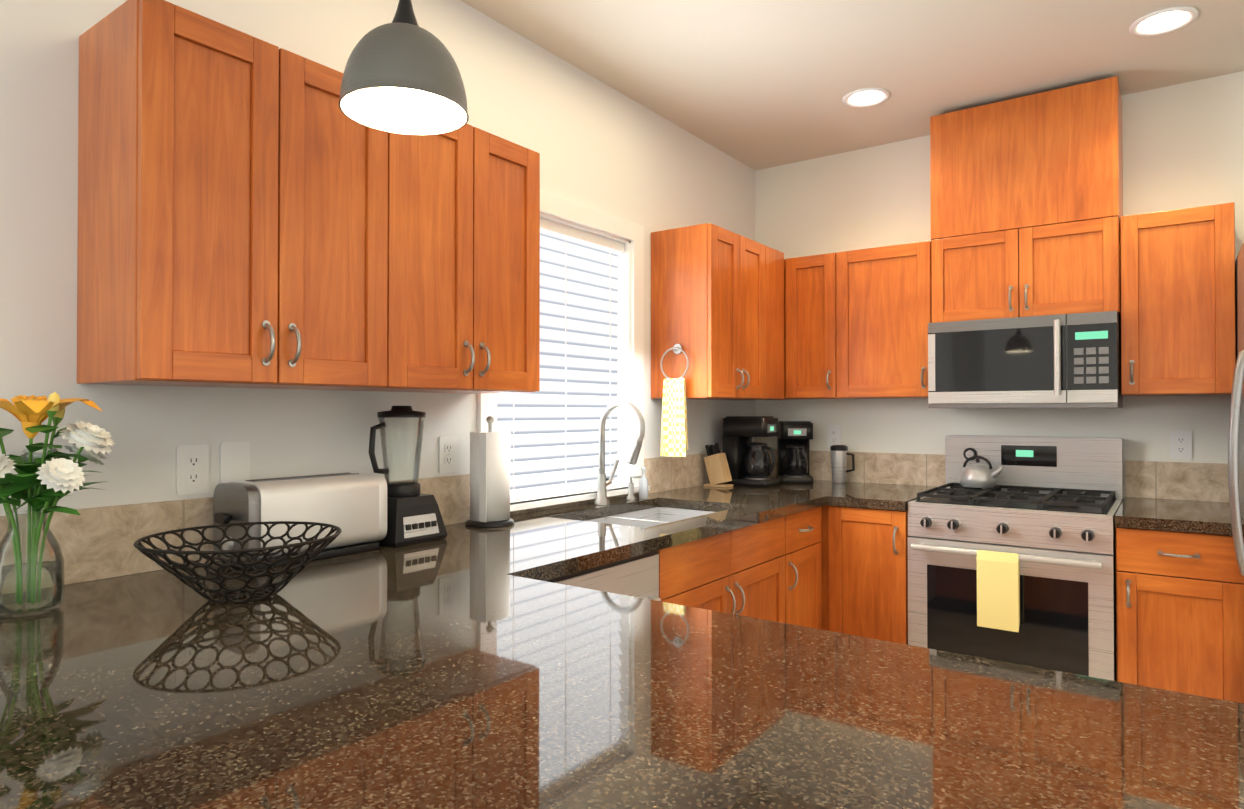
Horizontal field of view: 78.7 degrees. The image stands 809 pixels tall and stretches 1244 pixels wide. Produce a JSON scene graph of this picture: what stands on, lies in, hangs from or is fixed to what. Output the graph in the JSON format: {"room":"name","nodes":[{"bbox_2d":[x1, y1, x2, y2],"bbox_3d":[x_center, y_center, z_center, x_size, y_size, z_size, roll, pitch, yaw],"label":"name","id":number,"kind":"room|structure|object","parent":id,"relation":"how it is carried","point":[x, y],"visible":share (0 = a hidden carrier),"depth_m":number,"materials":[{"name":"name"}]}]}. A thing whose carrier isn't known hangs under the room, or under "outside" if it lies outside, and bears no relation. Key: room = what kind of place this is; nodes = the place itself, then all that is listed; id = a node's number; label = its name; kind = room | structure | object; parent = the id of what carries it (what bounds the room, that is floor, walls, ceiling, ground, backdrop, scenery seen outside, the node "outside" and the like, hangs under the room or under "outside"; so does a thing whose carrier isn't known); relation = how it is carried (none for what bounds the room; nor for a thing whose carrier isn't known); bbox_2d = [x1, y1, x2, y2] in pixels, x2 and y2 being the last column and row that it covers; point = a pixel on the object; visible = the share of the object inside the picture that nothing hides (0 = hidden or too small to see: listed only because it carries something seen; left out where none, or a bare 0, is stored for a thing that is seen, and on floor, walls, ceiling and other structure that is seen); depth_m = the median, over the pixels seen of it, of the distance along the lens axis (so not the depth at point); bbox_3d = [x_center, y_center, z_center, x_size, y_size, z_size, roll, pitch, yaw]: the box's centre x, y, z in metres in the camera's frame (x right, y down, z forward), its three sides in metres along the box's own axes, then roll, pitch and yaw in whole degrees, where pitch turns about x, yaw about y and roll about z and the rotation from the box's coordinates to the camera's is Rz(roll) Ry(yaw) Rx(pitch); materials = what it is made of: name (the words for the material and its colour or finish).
{"room":"kitchen","nodes":[
{"label":"kitchen","id":0,"kind":"room"},
{"bbox_2d":[0,0,755,515],"bbox_3d":[-1.370,-0.022,1.457,0.150,2.636,7.310,0,-1,36],"label":"wall","id":1,"kind":"structure","parent":0,"point":[594,142],"depth_m":2.02,"materials":[{"name":"white paint"}]},
{"bbox_2d":[176,445,208,494],"bbox_3d":[-1.019,0.155,1.802,0.007,0.116,0.072,0,-1,36],"label":"electrical outlet plate","id":2,"kind":"object","parent":1,"relation":"attached to","point":[192,469],"depth_m":1.80,"materials":[{"name":"white plastic"}]},
{"bbox_2d":[220,441,249,482],"bbox_3d":[-0.959,0.151,1.884,0.009,0.116,0.072,0,-1,36],"label":"electrical outlet plate","id":3,"kind":"object","parent":1,"relation":"attached to","point":[234,456],"depth_m":1.88,"materials":[{"name":"white plastic"}]},
{"bbox_2d":[77,0,539,393],"bbox_3d":[-0.693,-0.412,1.972,0.343,0.743,1.123,0,-1,36],"label":"upper cabinet","id":4,"kind":"object","parent":1,"relation":"attached to","point":[254,212],"visible":0.85,"depth_m":1.66,"materials":[{"name":"brown wood"}]},
{"bbox_2d":[439,436,456,472],"bbox_3d":[-0.558,0.161,2.437,0.007,0.116,0.072,0,-1,36],"label":"electrical outlet plate","id":5,"kind":"object","parent":1,"relation":"attached to","point":[447,444],"depth_m":2.43,"materials":[{"name":"white plastic"}]},
{"bbox_2d":[477,190,649,511],"bbox_3d":[-0.236,-0.207,2.962,0.180,1.155,0.965,0,-1,36],"label":"window","id":6,"kind":"structure","parent":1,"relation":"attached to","point":[591,290],"depth_m":3.05,"materials":[{"name":"white plastic"}]},
{"bbox_2d":[651,223,783,399],"bbox_3d":[0.493,-0.397,3.604,0.343,0.743,0.768,0,-1,36],"label":"upper cabinet","id":7,"kind":"object","parent":1,"relation":"attached to","point":[717,303],"visible":1,"depth_m":3.36,"materials":[{"name":"brown wood"}]},
{"bbox_2d":[660,344,688,456],"bbox_3d":[0.232,-0.020,3.282,0.145,0.486,0.050,0,-1,36],"label":"towel ring","id":8,"kind":"object","parent":7,"relation":"attached to","point":[674,436],"visible":1,"depth_m":3.27,"materials":[{"name":"fabric"}]},
{"bbox_2d":[546,551,660,600],"bbox_3d":[-0.065,0.808,1.980,0.089,0.766,0.598,0,-1,36],"label":"dishwasher","id":9,"kind":"object","parent":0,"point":[637,574],"depth_m":2.08,"materials":[{"name":"silver metal"}]},
{"bbox_2d":[0,476,1243,808],"bbox_3d":[0.820,0.408,1.916,2.848,0.056,3.685,0,-1,36],"label":"countertop","id":10,"kind":"structure","parent":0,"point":[733,656],"depth_m":1.02,"materials":[{"name":"brown stone"}]},
{"bbox_2d":[0,392,114,616],"bbox_3d":[-1.068,0.176,1.391,0.276,0.397,0.249,0,-1,36],"label":"vase","id":11,"kind":"object","parent":10,"relation":"on","point":[47,477],"visible":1,"depth_m":1.37,"materials":[{"name":"clear glass"}]},
{"bbox_2d":[133,521,341,603],"bbox_3d":[-0.742,0.315,1.486,0.362,0.121,0.362,0,-1,36],"label":"fruit bowl","id":12,"kind":"object","parent":10,"relation":"on","point":[227,594],"visible":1,"depth_m":1.45,"materials":[{"name":"grey metal"}]},
{"bbox_2d":[213,472,386,569],"bbox_3d":[-0.807,0.280,1.904,0.166,0.198,0.401,0,-1,36],"label":"toaster","id":13,"kind":"object","parent":10,"relation":"on","point":[353,506],"visible":0.79,"depth_m":1.83,"materials":[{"name":"silver metal"}]},
{"bbox_2d":[368,406,446,546],"bbox_3d":[-0.628,0.192,2.137,0.180,0.378,0.198,0,-1,36],"label":"blender","id":14,"kind":"object","parent":10,"relation":"on","point":[414,516],"visible":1,"depth_m":2.10,"materials":[{"name":"black plastic"}]},
{"bbox_2d":[465,416,513,526],"bbox_3d":[-0.426,0.210,2.450,0.156,0.348,0.156,0,-1,36],"label":"paper towel holder","id":15,"kind":"object","parent":10,"relation":"on","point":[489,478],"visible":1,"depth_m":2.40,"materials":[{"name":"white paper"}]},
{"bbox_2d":[588,400,647,503],"bbox_3d":[0.044,0.187,2.980,0.232,0.406,0.241,0,-1,36],"label":"faucet","id":16,"kind":"object","parent":10,"relation":"on","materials":[{"name":"silver metal"}]},
{"bbox_2d":[584,507,714,527],"bbox_3d":[0.115,0.530,2.784,0.444,0.205,0.744,0,-1,36],"label":"sink basin","id":17,"kind":"object","parent":10,"relation":"in","point":[644,517],"depth_m":3.06,"materials":[{"name":"white ceramic"}]},
{"bbox_2d":[703,443,732,486],"bbox_3d":[0.467,0.291,3.679,0.124,0.210,0.072,0,-1,36],"label":"knife block","id":18,"kind":"object","parent":10,"relation":"on","point":[717,466],"visible":1,"depth_m":3.66,"materials":[{"name":"brown wood"}]},
{"bbox_2d":[722,416,779,486],"bbox_3d":[0.644,0.228,3.755,0.248,0.338,0.176,0,-1,36],"label":"coffee maker","id":19,"kind":"object","parent":10,"relation":"on","point":[749,462],"visible":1,"depth_m":3.70,"materials":[{"name":"black plastic"}]},
{"bbox_2d":[777,421,812,482],"bbox_3d":[0.897,0.243,3.938,0.162,0.311,0.228,0,-1,6],"label":"coffee maker","id":20,"kind":"object","parent":10,"relation":"on","point":[793,452],"visible":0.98,"depth_m":3.87,"materials":[{"name":"black plastic"}]},
{"bbox_2d":[830,445,854,483],"bbox_3d":[1.115,0.301,3.833,0.124,0.192,0.086,0,-1,36],"label":"travel mug","id":21,"kind":"object","parent":10,"relation":"on","point":[839,453],"visible":1,"depth_m":3.81,"materials":[{"name":"silver metal"}]},
{"bbox_2d":[584,504,715,523],"bbox_3d":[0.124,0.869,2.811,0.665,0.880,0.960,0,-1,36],"label":"sink","id":22,"kind":"object","parent":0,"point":[654,513],"depth_m":3.10,"materials":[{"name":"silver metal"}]},
{"bbox_2d":[461,0,1243,170],"bbox_3d":[0.042,-1.400,0.352,3.750,0.100,7.460,0,-1,36],"label":"ceiling","id":23,"kind":"structure","parent":0,"point":[755,85],"depth_m":2.88,"materials":[{"name":"beige paint"}]},
{"bbox_2d":[338,0,468,135],"bbox_3d":[-0.322,-0.887,1.131,0.186,0.908,0.186,0,-1,36],"label":"pendant light","id":24,"kind":"object","parent":23,"relation":"hanging from","point":[402,75],"visible":1,"depth_m":1.08,"materials":[{"name":"black metal"}]},
{"bbox_2d":[843,88,889,107],"bbox_3d":[1.051,-1.318,3.265,0.196,0.008,0.196,0,-1,36],"label":"recessed light","id":25,"kind":"object","parent":23,"relation":"in","point":[865,97],"visible":1,"depth_m":3.27,"materials":[{"name":"white"}]},
{"bbox_2d":[1129,6,1198,36],"bbox_3d":[1.875,-1.324,2.630,0.196,0.008,0.196,0,-1,36],"label":"recessed light","id":26,"kind":"object","parent":23,"relation":"in","point":[1162,21],"visible":1,"depth_m":2.63,"materials":[{"name":"white"}]},
{"bbox_2d":[755,71,1243,541],"bbox_3d":[2.250,-0.005,3.253,3.600,2.636,0.150,0,-1,36],"label":"wall","id":27,"kind":"structure","parent":0,"point":[1183,145],"depth_m":3.55,"materials":[{"name":"white paint"}]},
{"bbox_2d":[827,425,840,446],"bbox_3d":[1.111,0.167,3.978,0.072,0.116,0.007,0,-1,36],"label":"electrical outlet plate","id":28,"kind":"object","parent":27,"relation":"attached to","point":[833,431],"depth_m":3.98,"materials":[{"name":"white plastic"}]},
{"bbox_2d":[782,241,931,399],"bbox_3d":[1.058,-0.383,3.815,1.011,0.707,0.343,0,-1,36],"label":"upper cabinet","id":29,"kind":"object","parent":27,"relation":"attached to","point":[856,322],"visible":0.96,"depth_m":3.61,"materials":[{"name":"brown wood"}]},
{"bbox_2d":[930,76,1122,322],"bbox_3d":[1.752,-0.827,3.308,0.706,0.930,0.355,0,-1,36],"label":"upper cabinet","id":30,"kind":"object","parent":27,"relation":"attached to","point":[1026,203],"visible":0.88,"depth_m":3.17,"materials":[{"name":"brown wood"}]},
{"bbox_2d":[928,311,1122,407],"bbox_3d":[1.727,-0.172,3.267,0.698,0.374,0.440,0,-1,36],"label":"microwave","id":31,"kind":"object","parent":30,"relation":"attached to","point":[1061,361],"visible":1,"depth_m":3.11,"materials":[{"name":"silver metal"}]},
{"bbox_2d":[1120,202,1235,395],"bbox_3d":[2.187,-0.391,2.996,0.354,0.707,0.343,0,-1,36],"label":"upper cabinet","id":32,"kind":"object","parent":27,"relation":"attached to","point":[1178,313],"visible":0.92,"depth_m":2.89,"materials":[{"name":"brown wood"}]},
{"bbox_2d":[1170,431,1191,458],"bbox_3d":[2.296,0.165,3.118,0.072,0.116,0.007,0,-1,36],"label":"electrical outlet plate","id":33,"kind":"object","parent":27,"relation":"attached to","point":[1180,441],"depth_m":3.12,"materials":[{"name":"white plastic"}]},
{"bbox_3d":[0.042,1.326,0.326,3.750,0.080,7.460,0,-1,36],"label":"floor","id":34,"kind":"structure","parent":0,"visible":0},
{"bbox_2d":[908,435,1122,680],"bbox_3d":[1.623,0.726,3.116,0.698,1.171,0.772,0,-1,36],"label":"range","id":35,"kind":"object","parent":34,"relation":"on","point":[1016,564],"visible":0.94,"depth_m":2.89,"materials":[{"name":"silver metal"}]},
{"bbox_2d":[959,456,1003,487],"bbox_3d":[1.586,0.294,3.344,0.183,0.137,0.148,0,-1,36],"label":"kettle","id":36,"kind":"object","parent":35,"relation":"on","point":[976,474],"visible":1,"depth_m":3.30,"materials":[{"name":"silver metal"}]},
{"bbox_2d":[1228,242,1243,575],"bbox_3d":[2.495,0.376,2.437,0.894,1.860,0.836,0,-1,36],"label":"refrigerator","id":37,"kind":"object","parent":34,"relation":"on","point":[1236,458],"visible":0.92,"depth_m":2.37,"materials":[{"name":"silver metal"}]},
{"label":"outside","id":38,"kind":"structure","parent":0,"visible":0},
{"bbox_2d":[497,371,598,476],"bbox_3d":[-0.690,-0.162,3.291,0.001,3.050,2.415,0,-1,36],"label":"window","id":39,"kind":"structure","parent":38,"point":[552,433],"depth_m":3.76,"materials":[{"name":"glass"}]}
]}

